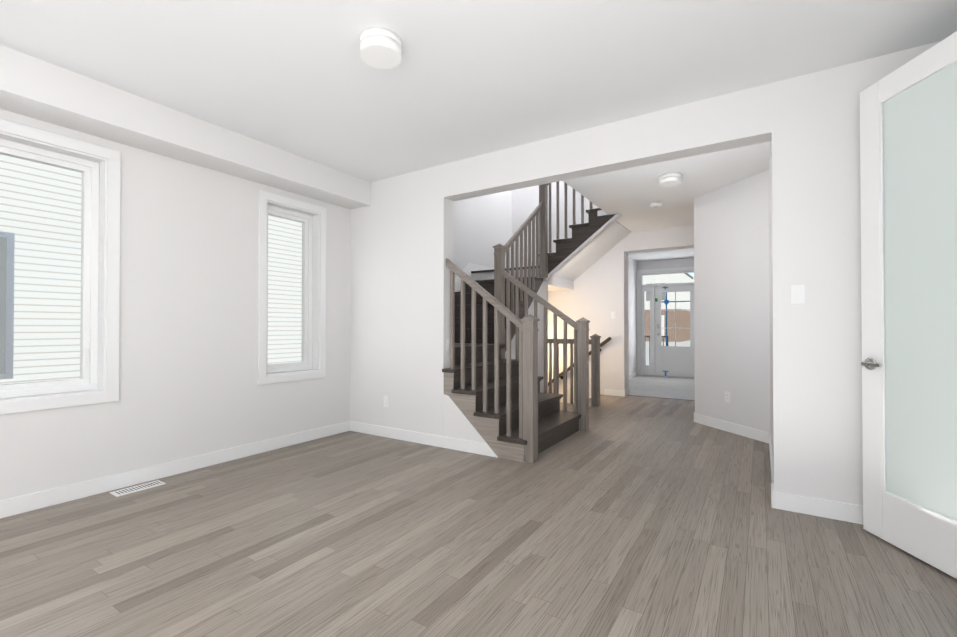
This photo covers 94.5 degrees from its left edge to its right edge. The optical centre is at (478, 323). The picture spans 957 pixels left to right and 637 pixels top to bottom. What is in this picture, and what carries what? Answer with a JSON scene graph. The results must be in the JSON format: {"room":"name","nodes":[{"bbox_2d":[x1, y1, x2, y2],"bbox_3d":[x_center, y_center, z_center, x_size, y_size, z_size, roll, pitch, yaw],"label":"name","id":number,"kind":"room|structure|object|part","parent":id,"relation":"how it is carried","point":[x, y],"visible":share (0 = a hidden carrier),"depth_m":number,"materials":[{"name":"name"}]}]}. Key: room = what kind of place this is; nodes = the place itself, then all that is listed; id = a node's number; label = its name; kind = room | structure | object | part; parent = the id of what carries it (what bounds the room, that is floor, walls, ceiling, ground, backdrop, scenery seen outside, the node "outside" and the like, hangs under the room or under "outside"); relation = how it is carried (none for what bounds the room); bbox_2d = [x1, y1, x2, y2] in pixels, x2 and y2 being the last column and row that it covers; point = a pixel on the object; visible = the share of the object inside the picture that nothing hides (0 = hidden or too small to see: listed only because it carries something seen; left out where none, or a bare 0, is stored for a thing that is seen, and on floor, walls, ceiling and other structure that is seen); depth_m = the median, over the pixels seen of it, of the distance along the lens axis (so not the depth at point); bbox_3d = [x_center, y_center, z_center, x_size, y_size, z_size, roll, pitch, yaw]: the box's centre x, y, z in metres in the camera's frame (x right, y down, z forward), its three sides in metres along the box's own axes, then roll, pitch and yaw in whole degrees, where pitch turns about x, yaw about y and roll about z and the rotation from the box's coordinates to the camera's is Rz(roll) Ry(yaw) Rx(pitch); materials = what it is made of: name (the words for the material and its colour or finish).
{"room":"empty living room","nodes":[
{"label":"empty living room","id":0,"kind":"room"},
{"bbox_2d":[0,109,350,499],"bbox_3d":[-3.589,-0.212,1.622,0.200,2.830,7.800,0,-1,33],"label":"wall","id":1,"kind":"structure","parent":0,"point":[189,386],"depth_m":3.45,"materials":[{"name":"paint"}]},
{"bbox_2d":[0,119,120,414],"bbox_3d":[-2.890,-0.335,2.690,0.201,1.749,1.094,0,-1,33],"label":"window","id":2,"kind":"structure","parent":1,"relation":"in","point":[89,171],"depth_m":3.04,"materials":[{"name":"plastic"}]},
{"bbox_3d":[-2.936,-0.335,2.719,0.006,1.435,0.780,0,-1,33],"label":"window glass","id":3,"kind":"part","parent":2,"relation":"part of","materials":[{"name":"glass"}]},
{"bbox_2d":[258,190,325,384],"bbox_3d":[-1.852,-0.320,4.317,0.201,1.749,0.724,0,-1,33],"label":"window","id":4,"kind":"structure","parent":1,"relation":"in","point":[306,220],"depth_m":4.47,"materials":[{"name":"plastic"}]},
{"bbox_3d":[-1.898,-0.320,4.346,0.006,1.435,0.410,0,-1,33],"label":"window glass","id":5,"kind":"part","parent":4,"relation":"part of","materials":[{"name":"glass"}]},
{"bbox_2d":[0,371,862,523],"bbox_3d":[0.538,1.108,3.496,4.730,0.105,15.020,0,-1,33],"label":"baseboard","id":6,"kind":"structure","parent":1,"relation":"attached to","point":[837,510],"depth_m":3.42,"materials":[{"name":"white wood"}]},
{"bbox_2d":[0,395,956,636],"bbox_3d":[-0.424,1.177,2.080,5.430,0.060,12.000,0,-1,33],"label":"floor","id":7,"kind":"structure","parent":0,"point":[632,516],"depth_m":2.23,"materials":[{"name":"grey wood"}]},
{"bbox_2d":[109,480,165,496],"bbox_3d":[-2.380,1.153,3.095,0.124,0.005,0.289,0,-1,33],"label":"floor vent","id":8,"kind":"object","parent":7,"relation":"in","point":[125,491],"visible":1,"depth_m":3.08,"materials":[{"name":"white metal"}]},
{"bbox_2d":[442,181,630,462],"bbox_3d":[0.535,-0.203,5.983,2.371,5.425,4.049,0,-1,33],"label":"staircase","id":9,"kind":"structure","parent":7,"relation":"on","point":[498,403],"depth_m":4.85,"materials":[{"name":"brown wood"}]},
{"bbox_2d":[629,395,694,400],"bbox_3d":[2.981,1.191,7.025,1.208,0.004,0.040,0,-1,33],"label":"threshold strip","id":10,"kind":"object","parent":7,"relation":"on","point":[660,397],"depth_m":7.09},
{"bbox_2d":[0,0,956,261],"bbox_3d":[0.640,-1.653,3.681,5.130,0.290,15.800,0,-1,33],"label":"ceiling","id":11,"kind":"structure","parent":0,"point":[465,79],"depth_m":2.57,"materials":[{"name":"paint"}]},
{"bbox_2d":[0,45,370,208],"bbox_3d":[-3.321,-1.405,1.581,0.310,0.245,7.600,0,-1,33],"label":"soffit","id":12,"kind":"object","parent":11,"relation":"attached to","point":[37,88],"depth_m":3.07,"materials":[{"name":"paint"}]},
{"bbox_2d":[360,27,401,68],"bbox_3d":[-0.525,-1.476,2.383,0.224,0.089,0.224,0,-1,33],"label":"ceiling light","id":13,"kind":"object","parent":11,"relation":"attached to","point":[380,48],"visible":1,"depth_m":2.32,"materials":[{"name":"white glass"}]},
{"bbox_2d":[650,203,661,207],"bbox_3d":[2.219,-1.471,5.531,0.136,0.041,0.136,0,-1,33],"label":"smoke detector","id":14,"kind":"object","parent":11,"relation":"attached to","point":[655,205],"visible":1,"depth_m":5.49,"materials":[{"name":"white plastic"}]},
{"bbox_2d":[659,172,681,186],"bbox_3d":[1.949,-1.459,4.494,0.210,0.084,0.210,0,-1,33],"label":"ceiling light","id":15,"kind":"object","parent":11,"relation":"attached to","point":[670,179],"visible":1,"depth_m":4.42,"materials":[{"name":"white glass"}]},
{"bbox_2d":[453,190,511,291],"bbox_3d":[-0.413,-0.834,6.885,0.200,6.850,4.160,0,-1,33],"label":"wall","id":16,"kind":"structure","parent":0,"point":[482,226],"depth_m":7.43,"materials":[{"name":"paint"}]},
{"bbox_2d":[505,284,547,392],"bbox_3d":[0.605,0.275,6.148,0.098,1.820,1.546,0,-1,33],"label":"wall","id":17,"kind":"structure","parent":0,"point":[542,292],"depth_m":6.56,"materials":[{"name":"paint"}]},
{"bbox_2d":[512,181,693,403],"bbox_3d":[2.084,-0.827,7.563,3.680,6.850,0.270,0,-1,33],"label":"wall","id":18,"kind":"structure","parent":0,"point":[597,295],"depth_m":7.43,"materials":[{"name":"paint"}]},
{"bbox_2d":[628,257,636,373],"bbox_3d":[2.797,-0.238,9.120,0.200,3.020,3.130,0,-1,33],"label":"wall","id":19,"kind":"structure","parent":0,"point":[632,315],"depth_m":10.02,"materials":[{"name":"paint"}]},
{"bbox_2d":[350,41,940,505],"bbox_3d":[0.567,-1.533,3.704,5.280,5.510,0.160,0,-1,33],"label":"wall","id":20,"kind":"structure","parent":0,"point":[817,335],"depth_m":2.83,"materials":[{"name":"paint"}]},
{"bbox_2d":[384,396,388,406],"bbox_3d":[-0.950,0.804,4.549,0.070,0.115,0.010,0,-1,33],"label":"electrical outlet","id":21,"kind":"object","parent":20,"relation":"attached to","point":[386,401],"visible":1,"depth_m":4.54,"materials":[{"name":"white plastic"}]},
{"bbox_2d":[446,339,449,351],"bbox_3d":[-0.281,0.212,4.229,0.012,0.115,0.070,0,-1,33],"label":"light switch","id":22,"kind":"object","parent":20,"relation":"attached to","point":[447,345],"visible":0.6,"depth_m":4.21,"materials":[{"name":"white plastic"}]},
{"bbox_2d":[791,285,804,303],"bbox_3d":[1.953,-0.177,2.704,0.070,0.115,0.012,0,-1,33],"label":"light switch","id":23,"kind":"object","parent":20,"relation":"attached to","point":[797,294],"visible":1,"depth_m":2.70,"materials":[{"name":"white plastic"}]},
{"bbox_2d":[628,376,694,399],"bbox_3d":[4.066,1.237,8.586,3.400,0.060,3.800,0,-1,33],"label":"floor","id":24,"kind":"structure","parent":0,"point":[667,387],"depth_m":8.29,"materials":[{"name":"grey tile"}]},
{"bbox_2d":[637,257,693,345],"bbox_3d":[4.830,-0.232,9.797,3.400,3.020,0.200,0,-1,33],"label":"wall","id":25,"kind":"structure","parent":0,"point":[667,263],"depth_m":10.06,"materials":[{"name":"paint"}]},
{"bbox_2d":[637,266,694,378],"bbox_3d":[4.340,-0.014,10.086,1.400,2.470,0.196,0,-1,33],"label":"front door","id":26,"kind":"structure","parent":25,"relation":"in","point":[642,273],"depth_m":10.21,"materials":[{"name":"white wood"}]},
{"bbox_3d":[4.338,-0.079,10.084,1.166,2.105,0.016,0,-1,33],"label":"glass","id":27,"kind":"part","parent":26,"relation":"part of","materials":[{"name":"clear glass"}]},
{"bbox_2d":[642,285,694,376],"bbox_3d":[4.330,0.173,10.069,1.162,2.045,0.108,0,-1,33],"label":"door leaf","id":28,"kind":"structure","parent":26,"relation":"attached to","point":[675,360],"depth_m":10.07,"materials":[{"name":"white wood"}]},
{"bbox_2d":[694,169,769,432],"bbox_3d":[2.949,-0.277,4.870,1.070,3.020,1.090,0,-1,33],"label":"wall","id":29,"kind":"structure","parent":0,"point":[731,294],"depth_m":4.71,"materials":[{"name":"paint"}]},
{"bbox_2d":[724,391,729,402],"bbox_3d":[2.697,0.800,4.797,0.010,0.115,0.070,0,-1,-14],"label":"electrical outlet","id":30,"kind":"object","parent":29,"relation":"attached to","point":[727,396],"visible":1,"depth_m":4.79,"materials":[{"name":"white plastic"}]},
{"bbox_2d":[769,141,772,454],"bbox_3d":[2.525,-0.290,3.516,0.328,3.020,1.650,0,-1,33],"label":"wall","id":31,"kind":"structure","parent":0,"point":[770,278],"depth_m":3.75,"materials":[{"name":"paint"}]},
{"bbox_3d":[0.566,-0.237,-1.030,0.200,2.830,7.800,0,-1,33],"label":"wall","id":32,"kind":"structure","parent":0,"visible":0},
{"bbox_2d":[861,61,956,519],"bbox_3d":[1.980,-0.120,1.626,0.675,2.525,1.598,0,-1,33],"label":"door","id":33,"kind":"structure","parent":32,"relation":"in","point":[920,206],"depth_m":2.13,"materials":[{"name":"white glass"}]},
{"bbox_3d":[2.145,0.220,2.374,0.130,0.066,0.168,0,-1,1],"label":"handle","id":34,"kind":"part","parent":33,"relation":"part of","materials":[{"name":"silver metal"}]},
{"bbox_2d":[860,31,956,578],"bbox_3d":[2.138,-0.079,2.054,0.036,2.428,0.810,0,-1,1],"label":"door leaf","id":35,"kind":"structure","parent":33,"relation":"attached to","point":[925,534],"depth_m":2.34,"materials":[{"name":"white wood"}]},
{"label":"outside","id":36,"kind":"structure","parent":0,"visible":0},
{"bbox_2d":[643,273,693,364],"bbox_3d":[21.158,-2.584,36.519,64.000,9.100,62.380,0,-1,33],"label":"street","id":37,"kind":"structure","parent":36,"point":[666,279],"depth_m":38.61,"materials":[{"name":"brick"}]},
{"bbox_3d":[4.627,0.802,11.839,0.850,0.930,0.040,0,-1,33],"label":"porch railing","id":38,"kind":"part","parent":37,"relation":"part of","materials":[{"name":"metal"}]},
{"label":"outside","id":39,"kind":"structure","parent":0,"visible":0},
{"bbox_2d":[0,154,301,397],"bbox_3d":[-4.992,-2.100,2.416,3.000,7.500,16.000,0,-1,33],"label":"siding","id":40,"kind":"structure","parent":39,"point":[61,188],"depth_m":5.02,"materials":[{"name":"white plastic"}]}
]}

